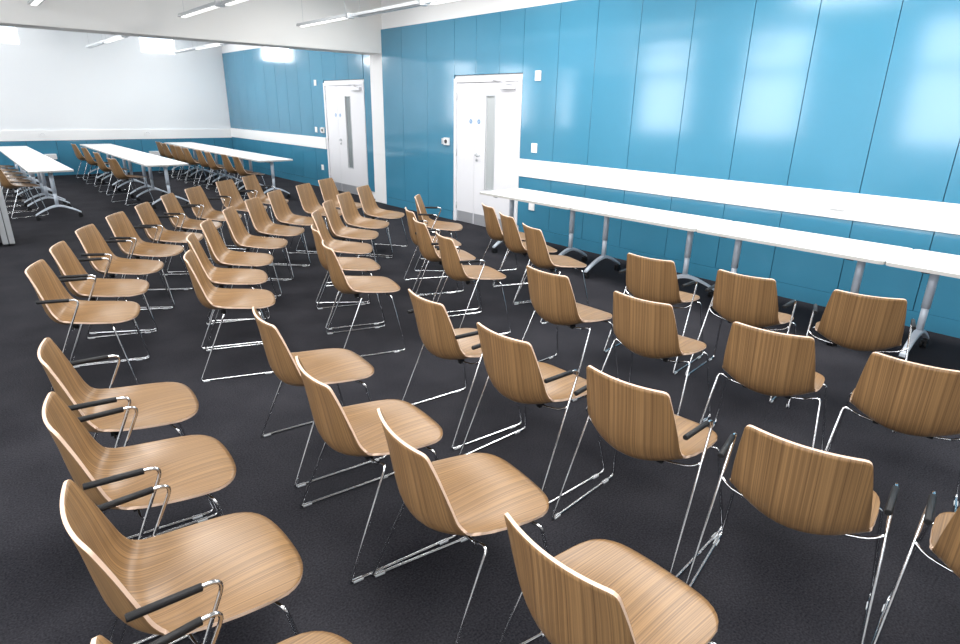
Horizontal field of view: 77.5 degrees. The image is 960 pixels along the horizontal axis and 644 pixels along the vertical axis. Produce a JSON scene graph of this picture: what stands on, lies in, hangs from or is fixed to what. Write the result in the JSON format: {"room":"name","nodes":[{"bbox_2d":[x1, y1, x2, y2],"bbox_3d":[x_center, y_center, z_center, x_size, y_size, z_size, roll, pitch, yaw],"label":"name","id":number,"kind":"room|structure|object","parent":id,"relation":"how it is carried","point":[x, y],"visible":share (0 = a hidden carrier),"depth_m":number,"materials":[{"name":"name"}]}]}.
{"room":"event hall","nodes":[
{"label":"event hall","id":0,"kind":"room"},
{"bbox_2d":[0,27,233,171],"bbox_3d":[-9.781,-5.220,14.071,8.040,3.400,0.170,-15,25,-38],"label":"wall","id":1,"kind":"structure","parent":0,"point":[54,85],"depth_m":14.50,"materials":[{"name":"white paint"}]},
{"bbox_2d":[19,164,234,176],"bbox_3d":[-9.818,-3.633,14.535,7.620,0.099,0.024,-15,25,-38],"label":"baseboard","id":2,"kind":"structure","parent":1,"relation":"attached to","point":[75,172],"depth_m":15.22,"materials":[{"name":"blue paint"}]},
{"bbox_2d":[221,44,374,198],"bbox_3d":[-4.221,-4.931,13.555,0.195,3.400,8.310,-15,25,-38],"label":"wall","id":3,"kind":"structure","parent":0,"point":[275,106],"depth_m":13.66,"materials":[{"name":"blue paint"}]},
{"bbox_2d":[0,0,381,54],"bbox_3d":[-4.551,-4.260,7.902,7.650,0.865,0.420,-15,25,-38],"label":"ceiling","id":4,"kind":"structure","parent":3,"relation":"attached to","point":[264,23],"depth_m":8.47,"materials":[{"name":"white paint"}]},
{"bbox_2d":[243,164,318,185],"bbox_3d":[-5.082,-3.695,14.898,0.027,0.138,5.600,-15,25,-38],"label":"baseboard","id":5,"kind":"structure","parent":3,"relation":"attached to","point":[302,179],"depth_m":14.44,"materials":[{"name":"blue paint"}]},
{"bbox_2d":[323,81,368,194],"bbox_3d":[-2.674,-3.659,11.981,0.206,2.120,1.600,-15,25,-38],"label":"door","id":6,"kind":"structure","parent":3,"relation":"in","point":[344,102],"depth_m":11.95,"materials":[{"name":"white wood"}]},
{"bbox_2d":[369,54,386,203],"bbox_3d":[-1.752,-3.437,10.793,0.171,2.535,0.428,-15,25,-38],"label":"trim","id":7,"kind":"structure","parent":3,"relation":"attached to","point":[376,80],"depth_m":10.72,"materials":[{"name":"white paint"}]},
{"bbox_2d":[0,167,959,643],"bbox_3d":[-2.812,-0.718,7.081,8.400,0.120,21.900,-15,25,-38],"label":"floor","id":8,"kind":"structure","parent":0,"point":[766,581],"depth_m":3.10,"materials":[{"name":"carpet"}]},
{"bbox_2d":[0,184,14,245],"bbox_3d":[-6.044,-2.224,7.183,0.194,2.534,0.855,-15,25,-38],"label":"wall","id":9,"kind":"structure","parent":8,"relation":"on","point":[6,234],"depth_m":7.25,"materials":[{"name":"grey"}]},
{"bbox_2d":[2,175,31,206],"bbox_3d":[-8.029,-2.401,10.180,0.530,0.777,0.566,-16,26,-40],"label":"wooden chair","id":10,"kind":"object","parent":8,"relation":"on","point":[7,176],"visible":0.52,"depth_m":10.28,"materials":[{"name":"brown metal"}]},
{"bbox_2d":[0,146,39,184],"bbox_3d":[-9.761,-3.295,12.656,0.600,0.730,1.544,-15,25,-38],"label":"folding table","id":11,"kind":"object","parent":8,"relation":"on","point":[2,148],"visible":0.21,"depth_m":12.49,"materials":[{"name":"white laminate"}]},
{"bbox_2d":[2,179,38,211],"bbox_3d":[-7.598,-2.230,9.725,0.530,0.777,0.566,-17,26,-41],"label":"wooden chair","id":12,"kind":"object","parent":8,"relation":"on","point":[10,180],"visible":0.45,"depth_m":9.81,"materials":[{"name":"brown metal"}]},
{"bbox_2d":[0,169,48,218],"bbox_3d":[-7.107,-2.045,9.234,0.566,0.777,0.530,17,25,37],"label":"wooden chair","id":13,"kind":"object","parent":8,"relation":"on","point":[4,181],"visible":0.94,"depth_m":9.08,"materials":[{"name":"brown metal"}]},
{"bbox_2d":[1,150,51,195],"bbox_3d":[-8.749,-2.882,11.556,0.600,0.730,1.544,-15,25,-38],"label":"folding table","id":14,"kind":"object","parent":8,"relation":"on","point":[8,154],"visible":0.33,"depth_m":11.38,"materials":[{"name":"white laminate"}]},
{"bbox_2d":[9,156,66,206],"bbox_3d":[-7.738,-2.469,10.456,0.600,0.730,1.544,-15,25,-38],"label":"folding table","id":15,"kind":"object","parent":8,"relation":"on","point":[17,159],"visible":0.55,"depth_m":10.26,"materials":[{"name":"white laminate"}]},
{"bbox_2d":[18,162,82,220],"bbox_3d":[-6.727,-2.057,9.356,0.600,0.730,1.544,-15,25,-38],"label":"folding table","id":16,"kind":"object","parent":8,"relation":"on","point":[50,168],"visible":0.99,"depth_m":9.09,"materials":[{"name":"white laminate"}]},
{"bbox_2d":[25,259,150,391],"bbox_3d":[-2.425,0.005,3.751,0.530,0.777,0.566,-7,21,-20],"label":"wooden armchair","id":17,"kind":"object","parent":8,"relation":"on","point":[58,304],"visible":0.91,"depth_m":3.72,"materials":[{"name":"brown wood"}]},
{"bbox_2d":[71,144,105,179],"bbox_3d":[-9.020,-3.709,13.783,0.566,0.777,0.530,19,26,41],"label":"wooden chair","id":18,"kind":"object","parent":8,"relation":"on","point":[77,152],"visible":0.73,"depth_m":13.56,"materials":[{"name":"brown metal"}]},
{"bbox_2d":[81,147,118,185],"bbox_3d":[-8.136,-3.338,12.791,0.566,0.777,0.530,18,26,40],"label":"wooden chair","id":19,"kind":"object","parent":8,"relation":"on","point":[89,159],"visible":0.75,"depth_m":12.57,"materials":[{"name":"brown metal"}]},
{"bbox_2d":[80,144,125,180],"bbox_3d":[-8.669,-3.691,13.820,0.640,0.730,1.544,-15,25,-38],"label":"folding table","id":20,"kind":"object","parent":8,"relation":"on","point":[90,146],"visible":0.5,"depth_m":13.56,"materials":[{"name":"white laminate"}]},
{"bbox_2d":[49,241,157,365],"bbox_3d":[-2.641,-0.176,4.245,0.530,0.777,0.566,-7,21,-20],"label":"wooden armchair","id":21,"kind":"object","parent":8,"relation":"on","point":[69,266],"visible":0.91,"depth_m":4.22,"materials":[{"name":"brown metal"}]},
{"bbox_2d":[93,152,133,194],"bbox_3d":[-7.154,-2.916,11.666,0.530,0.777,0.566,-17,26,-41],"label":"wooden chair","id":22,"kind":"object","parent":8,"relation":"on","point":[101,164],"visible":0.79,"depth_m":11.45,"materials":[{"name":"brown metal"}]},
{"bbox_2d":[92,147,143,188],"bbox_3d":[-7.658,-3.279,12.721,0.640,0.730,1.544,-15,25,-38],"label":"folding table","id":23,"kind":"object","parent":8,"relation":"on","point":[122,149],"visible":0.6,"depth_m":12.47,"materials":[{"name":"white laminate"}]},
{"bbox_2d":[75,224,173,333],"bbox_3d":[-2.836,-0.379,4.802,0.530,0.777,0.566,-3,20,-12],"label":"wooden armchair","id":24,"kind":"object","parent":8,"relation":"on","point":[94,245],"visible":0.96,"depth_m":4.78,"materials":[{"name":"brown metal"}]},
{"bbox_2d":[37,337,214,538],"bbox_3d":[-1.512,0.434,2.601,0.530,0.777,0.566,-12,23,-32],"label":"wooden armchair","id":25,"kind":"object","parent":8,"relation":"on","point":[162,403],"visible":0.84,"depth_m":2.57,"materials":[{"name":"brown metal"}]},
{"bbox_2d":[107,158,153,204],"bbox_3d":[-6.195,-2.504,10.565,0.566,0.777,0.530,15,24,34],"label":"wooden chair","id":26,"kind":"object","parent":8,"relation":"on","point":[116,169],"visible":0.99,"depth_m":10.35,"materials":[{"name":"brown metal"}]},
{"bbox_2d":[107,152,164,197],"bbox_3d":[-6.646,-2.866,11.621,0.640,0.730,1.544,-15,25,-38],"label":"folding table","id":27,"kind":"object","parent":8,"relation":"on","point":[123,155],"visible":0.82,"depth_m":11.45,"materials":[{"name":"white laminate"}]},
{"bbox_2d":[42,391,235,643],"bbox_3d":[-1.166,0.601,2.152,0.530,0.777,0.566,-13,24,-34],"label":"wooden armchair","id":28,"kind":"object","parent":8,"relation":"on","point":[193,466],"visible":0.84,"depth_m":2.12,"materials":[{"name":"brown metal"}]},
{"bbox_2d":[105,211,193,307],"bbox_3d":[-2.948,-0.579,5.355,0.530,0.777,0.566,-2,20,-8],"label":"wooden armchair","id":29,"kind":"object","parent":8,"relation":"on","point":[119,223],"visible":0.88,"depth_m":5.34,"materials":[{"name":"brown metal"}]},
{"bbox_2d":[126,157,189,208],"bbox_3d":[-5.635,-2.453,10.521,0.640,0.730,1.544,-15,25,-38],"label":"folding table","id":30,"kind":"object","parent":8,"relation":"on","point":[163,162],"visible":0.84,"depth_m":10.27,"materials":[{"name":"white laminate"}]},
{"bbox_2d":[135,202,203,288],"bbox_3d":[-3.012,-0.770,5.887,0.530,0.777,0.566,-2,20,-9],"label":"wooden armchair","id":31,"kind":"object","parent":8,"relation":"on","point":[147,215],"visible":0.77,"depth_m":5.88,"materials":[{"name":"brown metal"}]},
{"bbox_2d":[161,143,191,176],"bbox_3d":[-7.411,-3.967,14.586,0.530,0.777,0.566,-16,26,-40],"label":"wooden chair","id":32,"kind":"object","parent":8,"relation":"on","point":[167,152],"visible":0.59,"depth_m":14.34,"materials":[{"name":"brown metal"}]},
{"bbox_2d":[60,479,302,643],"bbox_3d":[-0.791,0.769,1.702,0.530,0.777,0.566,-15,25,-37],"label":"wooden armchair","id":33,"kind":"object","parent":8,"relation":"on","point":[236,565],"visible":0.91,"depth_m":1.67,"materials":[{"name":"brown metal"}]},
{"bbox_2d":[168,144,200,179],"bbox_3d":[-6.968,-3.781,14.090,0.530,0.777,0.566,-16,26,-40],"label":"wooden chair","id":34,"kind":"object","parent":8,"relation":"on","point":[172,148],"visible":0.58,"depth_m":13.87,"materials":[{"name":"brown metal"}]},
{"bbox_2d":[166,142,209,176],"bbox_3d":[-7.279,-4.072,14.956,0.660,0.730,1.544,-15,25,-38],"label":"folding table","id":35,"kind":"object","parent":8,"relation":"on","point":[180,144],"visible":0.62,"depth_m":14.68,"materials":[{"name":"white laminate"}]},
{"bbox_2d":[174,146,206,181],"bbox_3d":[-6.651,-3.641,13.717,0.530,0.777,0.566,-18,27,-42],"label":"wooden chair","id":36,"kind":"object","parent":8,"relation":"on","point":[180,154],"visible":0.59,"depth_m":13.47,"materials":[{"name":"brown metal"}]},
{"bbox_2d":[160,193,221,272],"bbox_3d":[-3.092,-0.989,6.492,0.530,0.777,0.566,-1,20,-7],"label":"wooden armchair","id":37,"kind":"object","parent":8,"relation":"on","point":[172,206],"visible":0.7,"depth_m":6.47,"materials":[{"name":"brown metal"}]},
{"bbox_2d":[181,147,215,185],"bbox_3d":[-6.230,-3.454,13.215,0.530,0.777,0.566,-17,26,-41],"label":"wooden chair","id":38,"kind":"object","parent":8,"relation":"on","point":[188,157],"visible":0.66,"depth_m":12.99,"materials":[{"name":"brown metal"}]},
{"bbox_2d":[182,145,231,182],"bbox_3d":[-6.268,-3.659,13.856,0.660,0.730,1.544,-15,25,-38],"label":"folding table","id":39,"kind":"object","parent":8,"relation":"on","point":[206,147],"visible":0.68,"depth_m":13.59,"materials":[{"name":"white laminate"}]},
{"bbox_2d":[195,149,226,188],"bbox_3d":[-5.739,-3.290,12.782,0.530,0.777,0.566,-15,25,-38],"label":"wooden chair","id":40,"kind":"object","parent":8,"relation":"on","point":[201,159],"visible":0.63,"depth_m":12.56,"materials":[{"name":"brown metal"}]},
{"bbox_2d":[185,186,245,258],"bbox_3d":[-3.092,-1.178,7.022,0.530,0.777,0.566,2,20,3],"label":"wooden armchair","id":41,"kind":"object","parent":8,"relation":"on","point":[196,196],"visible":0.64,"depth_m":7.04,"materials":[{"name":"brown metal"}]},
{"bbox_2d":[90,611,351,643],"bbox_3d":[-0.430,0.932,1.266,0.530,0.777,0.566,-16,26,-40],"label":"wooden armchair","id":42,"kind":"object","parent":8,"relation":"on","point":[312,637],"visible":1,"depth_m":1.37,"materials":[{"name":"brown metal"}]},
{"bbox_2d":[204,151,238,191],"bbox_3d":[-5.323,-3.110,12.301,0.530,0.777,0.566,-15,25,-37],"label":"wooden chair","id":43,"kind":"object","parent":8,"relation":"on","point":[210,160],"visible":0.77,"depth_m":12.07,"materials":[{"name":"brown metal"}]},
{"bbox_2d":[186,233,267,348],"bbox_3d":[-1.899,-0.281,4.578,0.530,0.777,0.566,-6,21,-20],"label":"wooden chair","id":44,"kind":"object","parent":8,"relation":"on","point":[220,277],"visible":0.8,"depth_m":4.58,"materials":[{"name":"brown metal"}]},
{"bbox_2d":[183,250,275,381],"bbox_3d":[-1.663,-0.092,4.062,0.530,0.777,0.566,-6,21,-20],"label":"wooden chair","id":45,"kind":"object","parent":8,"relation":"on","point":[210,296],"visible":0.94,"depth_m":4.04,"materials":[{"name":"brown wood"}]},
{"bbox_2d":[204,149,258,184],"bbox_3d":[-5.256,-3.246,12.756,0.660,0.730,1.544,-15,25,-38],"label":"folding table","id":46,"kind":"object","parent":8,"relation":"on","point":[227,152],"visible":0.5,"depth_m":12.68,"materials":[{"name":"white laminate"}]},
{"bbox_2d":[220,153,252,195],"bbox_3d":[-4.769,-2.915,11.785,0.530,0.777,0.566,-15,25,-37],"label":"wooden chair","id":47,"kind":"object","parent":8,"relation":"on","point":[227,164],"visible":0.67,"depth_m":11.54,"materials":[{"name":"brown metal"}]},
{"bbox_2d":[200,219,277,321],"bbox_3d":[-2.040,-0.472,5.104,0.530,0.777,0.566,-3,20,-11],"label":"wooden chair","id":48,"kind":"object","parent":8,"relation":"on","point":[221,255],"visible":0.88,"depth_m":5.10,"materials":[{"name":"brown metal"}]},
{"bbox_2d":[216,179,274,246],"bbox_3d":[-3.020,-1.406,7.661,0.530,0.777,0.566,5,20,11],"label":"wooden armchair","id":49,"kind":"object","parent":8,"relation":"on","point":[228,191],"visible":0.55,"depth_m":7.69,"materials":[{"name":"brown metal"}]},
{"bbox_2d":[232,156,267,199],"bbox_3d":[-4.376,-2.760,11.372,0.530,0.777,0.566,-14,25,-36],"label":"wooden chair","id":50,"kind":"object","parent":8,"relation":"on","point":[240,170],"visible":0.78,"depth_m":11.15,"materials":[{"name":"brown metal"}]},
{"bbox_2d":[222,206,292,296],"bbox_3d":[-2.118,-0.695,5.721,0.530,0.777,0.566,-1,20,-6],"label":"wooden chair","id":51,"kind":"object","parent":8,"relation":"on","point":[241,238],"visible":0.89,"depth_m":5.73,"materials":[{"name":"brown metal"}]},
{"bbox_2d":[229,154,292,197],"bbox_3d":[-4.245,-2.834,11.657,0.660,0.730,1.544,-15,25,-38],"label":"folding table","id":52,"kind":"object","parent":8,"relation":"on","point":[270,159],"visible":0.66,"depth_m":11.34,"materials":[{"name":"white laminate"}]},
{"bbox_2d":[242,175,293,237],"bbox_3d":[-2.919,-1.603,8.217,0.530,0.777,0.566,4,20,7],"label":"wooden armchair","id":53,"kind":"object","parent":8,"relation":"on","point":[251,183],"visible":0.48,"depth_m":8.24,"materials":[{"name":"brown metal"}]},
{"bbox_2d":[244,197,310,279],"bbox_3d":[-2.129,-0.899,6.293,0.530,0.777,0.566,2,20,2],"label":"wooden chair","id":54,"kind":"object","parent":8,"relation":"on","point":[262,224],"visible":0.87,"depth_m":6.31,"materials":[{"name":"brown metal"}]},
{"bbox_2d":[267,189,316,264],"bbox_3d":[-2.099,-1.098,6.850,0.530,0.777,0.566,3,20,5],"label":"wooden chair","id":55,"kind":"object","parent":8,"relation":"on","point":[282,213],"visible":0.74,"depth_m":6.87,"materials":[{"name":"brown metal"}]},
{"bbox_2d":[252,307,386,487],"bbox_3d":[-0.820,0.293,3.031,0.530,0.777,0.566,-12,24,-33],"label":"wooden chair","id":56,"kind":"object","parent":8,"relation":"on","point":[332,365],"visible":0.8,"depth_m":2.94,"materials":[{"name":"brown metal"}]},
{"bbox_2d":[296,183,350,251],"bbox_3d":[-1.960,-1.309,7.446,0.530,0.777,0.566,5,20,11],"label":"wooden chair","id":57,"kind":"object","parent":8,"relation":"on","point":[309,202],"visible":0.58,"depth_m":7.47,"materials":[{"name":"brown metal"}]},
{"bbox_2d":[311,210,372,303],"bbox_3d":[-1.271,-0.633,5.593,0.530,0.777,0.566,-1,20,-6],"label":"wooden chair","id":58,"kind":"object","parent":8,"relation":"on","point":[338,246],"visible":0.76,"depth_m":5.62,"materials":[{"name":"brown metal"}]},
{"bbox_2d":[318,178,367,240],"bbox_3d":[-1.838,-1.506,8.004,0.530,0.777,0.566,7,21,16],"label":"wooden chair","id":59,"kind":"object","parent":8,"relation":"on","point":[329,191],"visible":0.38,"depth_m":8.04,"materials":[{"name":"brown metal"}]},
{"bbox_2d":[311,224,383,329],"bbox_3d":[-1.107,-0.418,5.001,0.530,0.777,0.566,-7,21,-21],"label":"wooden chair","id":60,"kind":"object","parent":8,"relation":"on","point":[347,263],"visible":0.67,"depth_m":4.93,"materials":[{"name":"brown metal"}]},
{"bbox_2d":[322,200,380,282],"bbox_3d":[-1.322,-0.849,6.195,0.530,0.777,0.566,1,20,1],"label":"wooden chair","id":61,"kind":"object","parent":8,"relation":"on","point":[337,228],"visible":0.88,"depth_m":6.22,"materials":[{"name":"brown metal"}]},
{"bbox_2d":[322,240,405,356],"bbox_3d":[-0.869,-0.212,4.439,0.530,0.777,0.566,-8,21,-23],"label":"wooden chair","id":62,"kind":"object","parent":8,"relation":"on","point":[355,285],"visible":0.97,"depth_m":4.34,"materials":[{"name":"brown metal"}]},
{"bbox_2d":[336,191,393,261],"bbox_3d":[-1.305,-1.052,6.764,0.530,0.777,0.566,5,20,10],"label":"wooden chair","id":63,"kind":"object","parent":8,"relation":"on","point":[351,216],"visible":0.83,"depth_m":6.81,"materials":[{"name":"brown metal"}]},
{"bbox_2d":[295,356,456,582],"bbox_3d":[-0.439,0.500,2.473,0.530,0.777,0.566,-12,24,-33],"label":"wooden chair","id":64,"kind":"object","parent":8,"relation":"on","point":[357,429],"visible":0.95,"depth_m":2.38,"materials":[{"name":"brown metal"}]},
{"bbox_2d":[357,185,407,255],"bbox_3d":[-1.208,-1.266,7.364,0.530,0.777,0.566,5,20,12],"label":"wooden chair","id":65,"kind":"object","parent":8,"relation":"on","point":[370,208],"visible":0.88,"depth_m":7.41,"materials":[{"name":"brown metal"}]},
{"bbox_2d":[404,207,463,294],"bbox_3d":[-0.460,-0.732,5.913,0.530,0.777,0.566,-6,21,-18],"label":"wooden armchair","id":66,"kind":"object","parent":8,"relation":"on","point":[410,215],"visible":0.5,"depth_m":5.75,"materials":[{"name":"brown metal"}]},
{"bbox_2d":[414,194,462,271],"bbox_3d":[-0.460,-1.014,6.700,0.530,0.777,0.566,1,20,1],"label":"wooden armchair","id":67,"kind":"object","parent":8,"relation":"on","point":[422,214],"visible":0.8,"depth_m":6.71,"materials":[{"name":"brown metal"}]},
{"bbox_2d":[412,217,479,312],"bbox_3d":[-0.319,-0.540,5.385,0.530,0.777,0.566,-7,21,-21],"label":"wooden armchair","id":68,"kind":"object","parent":8,"relation":"on","point":[427,249],"visible":0.7,"depth_m":5.19,"materials":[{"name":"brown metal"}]},
{"bbox_2d":[371,408,548,643],"bbox_3d":[-0.052,0.653,2.066,0.530,0.777,0.566,-11,23,-30],"label":"wooden chair","id":69,"kind":"object","parent":8,"relation":"on","point":[470,495],"visible":0.96,"depth_m":1.98,"materials":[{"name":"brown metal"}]},
{"bbox_2d":[402,289,521,449],"bbox_3d":[-0.106,0.186,3.366,0.530,0.777,0.566,-13,24,-34],"label":"wooden armchair","id":70,"kind":"object","parent":8,"relation":"on","point":[437,333],"visible":0.85,"depth_m":3.14,"materials":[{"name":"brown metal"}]},
{"bbox_2d":[436,231,510,334],"bbox_3d":[-0.073,-0.332,4.816,0.530,0.777,0.566,-8,22,-24],"label":"wooden armchair","id":71,"kind":"object","parent":8,"relation":"on","point":[453,267],"visible":0.95,"depth_m":4.63,"materials":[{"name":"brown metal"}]},
{"bbox_2d":[480,203,525,285],"bbox_3d":[0.289,-0.840,6.252,0.530,0.777,0.566,-6,21,-18],"label":"wooden chair","id":72,"kind":"object","parent":8,"relation":"on","point":[493,228],"visible":0.53,"depth_m":6.05,"materials":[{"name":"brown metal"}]},
{"bbox_2d":[492,212,556,302],"bbox_3d":[0.454,-0.653,5.741,0.530,0.777,0.566,-6,21,-19],"label":"wooden chair","id":73,"kind":"object","parent":8,"relation":"on","point":[512,239],"visible":0.66,"depth_m":5.54,"materials":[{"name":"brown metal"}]},
{"bbox_2d":[459,322,604,503],"bbox_3d":[0.267,0.359,2.903,0.530,0.777,0.566,-15,26,-39],"label":"wooden armchair","id":74,"kind":"object","parent":8,"relation":"on","point":[512,366],"visible":0.89,"depth_m":2.67,"materials":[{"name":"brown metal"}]},
{"bbox_2d":[480,188,606,268],"bbox_3d":[0.715,-1.128,7.150,0.700,0.730,1.459,-15,25,-38],"label":"folding table","id":75,"kind":"object","parent":8,"relation":"on","point":[554,200],"visible":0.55,"depth_m":6.91,"materials":[{"name":"white laminate"}]},
{"bbox_2d":[513,223,588,323],"bbox_3d":[0.640,-0.464,5.223,0.530,0.777,0.566,-7,21,-21],"label":"wooden chair","id":76,"kind":"object","parent":8,"relation":"on","point":[538,254],"visible":0.91,"depth_m":5.04,"materials":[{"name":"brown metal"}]},
{"bbox_2d":[522,266,618,401],"bbox_3d":[0.574,0.004,3.911,0.530,0.777,0.566,-15,25,-38],"label":"wooden chair","id":77,"kind":"object","parent":8,"relation":"on","point":[552,297],"visible":0.91,"depth_m":3.69,"materials":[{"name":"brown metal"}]},
{"bbox_2d":[498,512,718,643],"bbox_3d":[0.342,0.824,1.609,0.530,0.777,0.566,-15,25,-38],"label":"wooden chair","id":78,"kind":"object","parent":8,"relation":"on","point":[596,591],"visible":1,"depth_m":1.52,"materials":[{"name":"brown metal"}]},
{"bbox_2d":[551,365,722,577],"bbox_3d":[0.693,0.517,2.483,0.566,0.777,0.530,19,27,41],"label":"wooden armchair","id":79,"kind":"object","parent":8,"relation":"on","point":[639,422],"visible":0.96,"depth_m":2.25,"materials":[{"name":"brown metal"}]},
{"bbox_2d":[585,291,710,422],"bbox_3d":[1.009,0.182,3.437,0.566,0.777,0.530,19,27,41],"label":"wooden chair","id":80,"kind":"object","parent":8,"relation":"on","point":[648,329],"visible":0.91,"depth_m":3.21,"materials":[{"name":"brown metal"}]},
{"bbox_2d":[570,202,732,296],"bbox_3d":[1.670,-0.738,6.111,0.700,0.730,1.459,-15,25,-38],"label":"folding table","id":81,"kind":"object","parent":8,"relation":"on","point":[690,223],"visible":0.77,"depth_m":5.87,"materials":[{"name":"white laminate"}]},
{"bbox_2d":[603,253,703,373],"bbox_3d":[1.298,-0.129,4.320,0.566,0.777,0.530,18,26,40],"label":"wooden armchair","id":82,"kind":"object","parent":8,"relation":"on","point":[649,279],"visible":0.91,"depth_m":4.08,"materials":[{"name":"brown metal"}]},
{"bbox_2d":[685,269,796,402],"bbox_3d":[1.771,0.017,3.936,0.566,0.777,0.530,18,26,39],"label":"wooden armchair","id":83,"kind":"object","parent":8,"relation":"on","point":[748,300],"visible":0.9,"depth_m":3.70,"materials":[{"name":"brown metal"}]},
{"bbox_2d":[699,322,827,450],"bbox_3d":[1.463,0.336,3.029,0.566,0.777,0.530,15,24,34],"label":"wooden chair","id":84,"kind":"object","parent":8,"relation":"on","point":[766,362],"visible":0.88,"depth_m":2.79,"materials":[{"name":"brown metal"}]},
{"bbox_2d":[685,425,899,643],"bbox_3d":[1.113,0.663,2.097,0.566,0.777,0.530,15,24,35],"label":"wooden armchair","id":85,"kind":"object","parent":8,"relation":"on","point":[799,487],"visible":0.97,"depth_m":1.85,"materials":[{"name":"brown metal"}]},
{"bbox_2d":[697,221,912,345],"bbox_3d":[2.626,-0.348,5.071,0.700,0.730,1.459,-15,25,-38],"label":"folding table","id":86,"kind":"object","parent":8,"relation":"on","point":[861,251],"visible":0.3,"depth_m":4.82,"materials":[{"name":"white laminate"}]},
{"bbox_2d":[786,289,915,432],"bbox_3d":[2.251,0.146,3.601,0.566,0.777,0.530,12,23,29],"label":"wooden armchair","id":87,"kind":"object","parent":8,"relation":"on","point":[854,321],"visible":0.91,"depth_m":3.35,"materials":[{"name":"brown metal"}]},
{"bbox_2d":[824,352,959,511],"bbox_3d":[1.905,0.465,2.693,0.566,0.777,0.530,16,24,35],"label":"wooden chair","id":88,"kind":"object","parent":8,"relation":"on","point":[896,394],"visible":0.91,"depth_m":2.46,"materials":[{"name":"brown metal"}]},
{"bbox_2d":[871,491,959,643],"bbox_3d":[1.578,0.791,1.766,0.566,0.777,0.530,18,26,39],"label":"wooden armchair","id":89,"kind":"object","parent":8,"relation":"on","point":[945,531],"visible":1,"depth_m":1.82,"materials":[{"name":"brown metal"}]},
{"bbox_2d":[885,249,959,359],"bbox_3d":[3.582,0.042,4.032,0.700,0.730,1.459,-15,25,-38],"label":"folding table","id":90,"kind":"object","parent":8,"relation":"on","point":[936,264],"visible":0.82,"depth_m":4.31,"materials":[{"name":"white laminate"}]},
{"bbox_2d":[381,0,959,320],"bbox_3d":[2.719,-2.012,5.762,0.195,3.400,13.300,-15,25,-38],"label":"wall","id":91,"kind":"structure","parent":0,"point":[759,112],"depth_m":6.01,"materials":[{"name":"blue paint"}]},
{"bbox_2d":[453,76,522,229],"bbox_3d":[0.086,-2.436,8.738,0.206,2.100,1.445,-15,25,-38],"label":"door","id":92,"kind":"structure","parent":91,"relation":"in","point":[487,111],"depth_m":8.69,"materials":[{"name":"white wood"}]},
{"bbox_2d":[387,197,959,337],"bbox_3d":[2.374,-0.566,6.544,0.027,0.138,12.490,-15,25,-38],"label":"baseboard","id":93,"kind":"structure","parent":91,"relation":"attached to","point":[941,325],"depth_m":6.49,"materials":[{"name":"blue paint"}]},
{"bbox_3d":[-2.750,-4.069,5.881,8.400,0.200,21.900,-15,25,-38],"label":"ceiling","id":94,"kind":"structure","parent":0,"visible":0},
{"bbox_2d":[102,35,127,42],"bbox_3d":[-6.657,-5.437,10.788,0.110,0.668,1.630,-15,25,-38],"label":"linear light","id":95,"kind":"object","parent":94,"relation":"hanging from","point":[117,37],"visible":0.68,"depth_m":10.79,"materials":[{"name":"silver metal"}]},
{"bbox_2d":[104,37,122,42],"bbox_3d":[-6.666,-5.135,10.900,0.056,0.012,1.500,-15,25,-38],"label":"diffuser","id":96,"kind":"object","parent":95,"relation":"attached to","point":[111,39],"depth_m":10.90,"materials":[{"name":"white plastic"}]},
{"bbox_2d":[177,0,224,17],"bbox_3d":[-3.418,-4.095,7.208,0.110,0.668,1.470,-15,25,-38],"label":"linear light","id":97,"kind":"object","parent":94,"relation":"hanging from","point":[216,4],"visible":0.88,"depth_m":7.17,"materials":[{"name":"silver metal"}]},
{"bbox_2d":[181,6,218,17],"bbox_3d":[-3.427,-3.793,7.320,0.056,0.012,1.340,-15,25,-38],"label":"diffuser","id":98,"kind":"object","parent":97,"relation":"attached to","point":[200,9],"depth_m":7.31,"materials":[{"name":"white plastic"}]},
{"bbox_2d":[193,43,224,49],"bbox_3d":[-5.399,-5.781,11.815,0.110,0.668,1.630,-15,25,-38],"label":"linear light","id":99,"kind":"object","parent":94,"relation":"hanging from","point":[212,44],"visible":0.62,"depth_m":11.85,"materials":[{"name":"silver metal"}]},
{"bbox_2d":[196,45,220,49],"bbox_3d":[-5.408,-5.479,11.927,0.056,0.012,1.500,-15,25,-38],"label":"diffuser","id":100,"kind":"object","parent":99,"relation":"attached to","point":[203,46],"depth_m":11.95,"materials":[{"name":"white plastic"}]},
{"bbox_2d":[296,0,354,26],"bbox_3d":[-2.093,-4.329,7.931,0.110,0.668,1.470,-15,25,-38],"label":"linear light","id":101,"kind":"object","parent":94,"relation":"hanging from","point":[346,15],"visible":0.93,"depth_m":7.90,"materials":[{"name":"silver metal"}]},
{"bbox_2d":[300,17,347,26],"bbox_3d":[-2.102,-4.027,8.043,0.056,0.012,1.340,-15,25,-38],"label":"diffuser","id":102,"kind":"object","parent":101,"relation":"attached to","point":[328,19],"depth_m":8.01,"materials":[{"name":"white plastic"}]},
{"bbox_2d":[352,0,427,17],"bbox_3d":[-1.080,-3.939,6.894,0.110,0.668,1.470,-15,25,-38],"label":"linear light","id":103,"kind":"object","parent":94,"relation":"hanging from","point":[417,3],"visible":0.95,"depth_m":6.89,"materials":[{"name":"silver metal"}]},
{"bbox_2d":[356,5,418,17],"bbox_3d":[-1.089,-3.637,7.006,0.056,0.012,1.340,-15,25,-38],"label":"diffuser","id":104,"kind":"object","parent":103,"relation":"attached to","point":[391,8],"depth_m":6.99,"materials":[{"name":"plastic"}]},
{"bbox_2d":[425,0,457,4],"bbox_3d":[-0.067,-3.549,5.858,0.110,0.668,1.470,-15,25,-38],"label":"linear light","id":105,"kind":"object","parent":94,"relation":"hanging from","point":[433,2],"visible":1,"depth_m":6.33,"materials":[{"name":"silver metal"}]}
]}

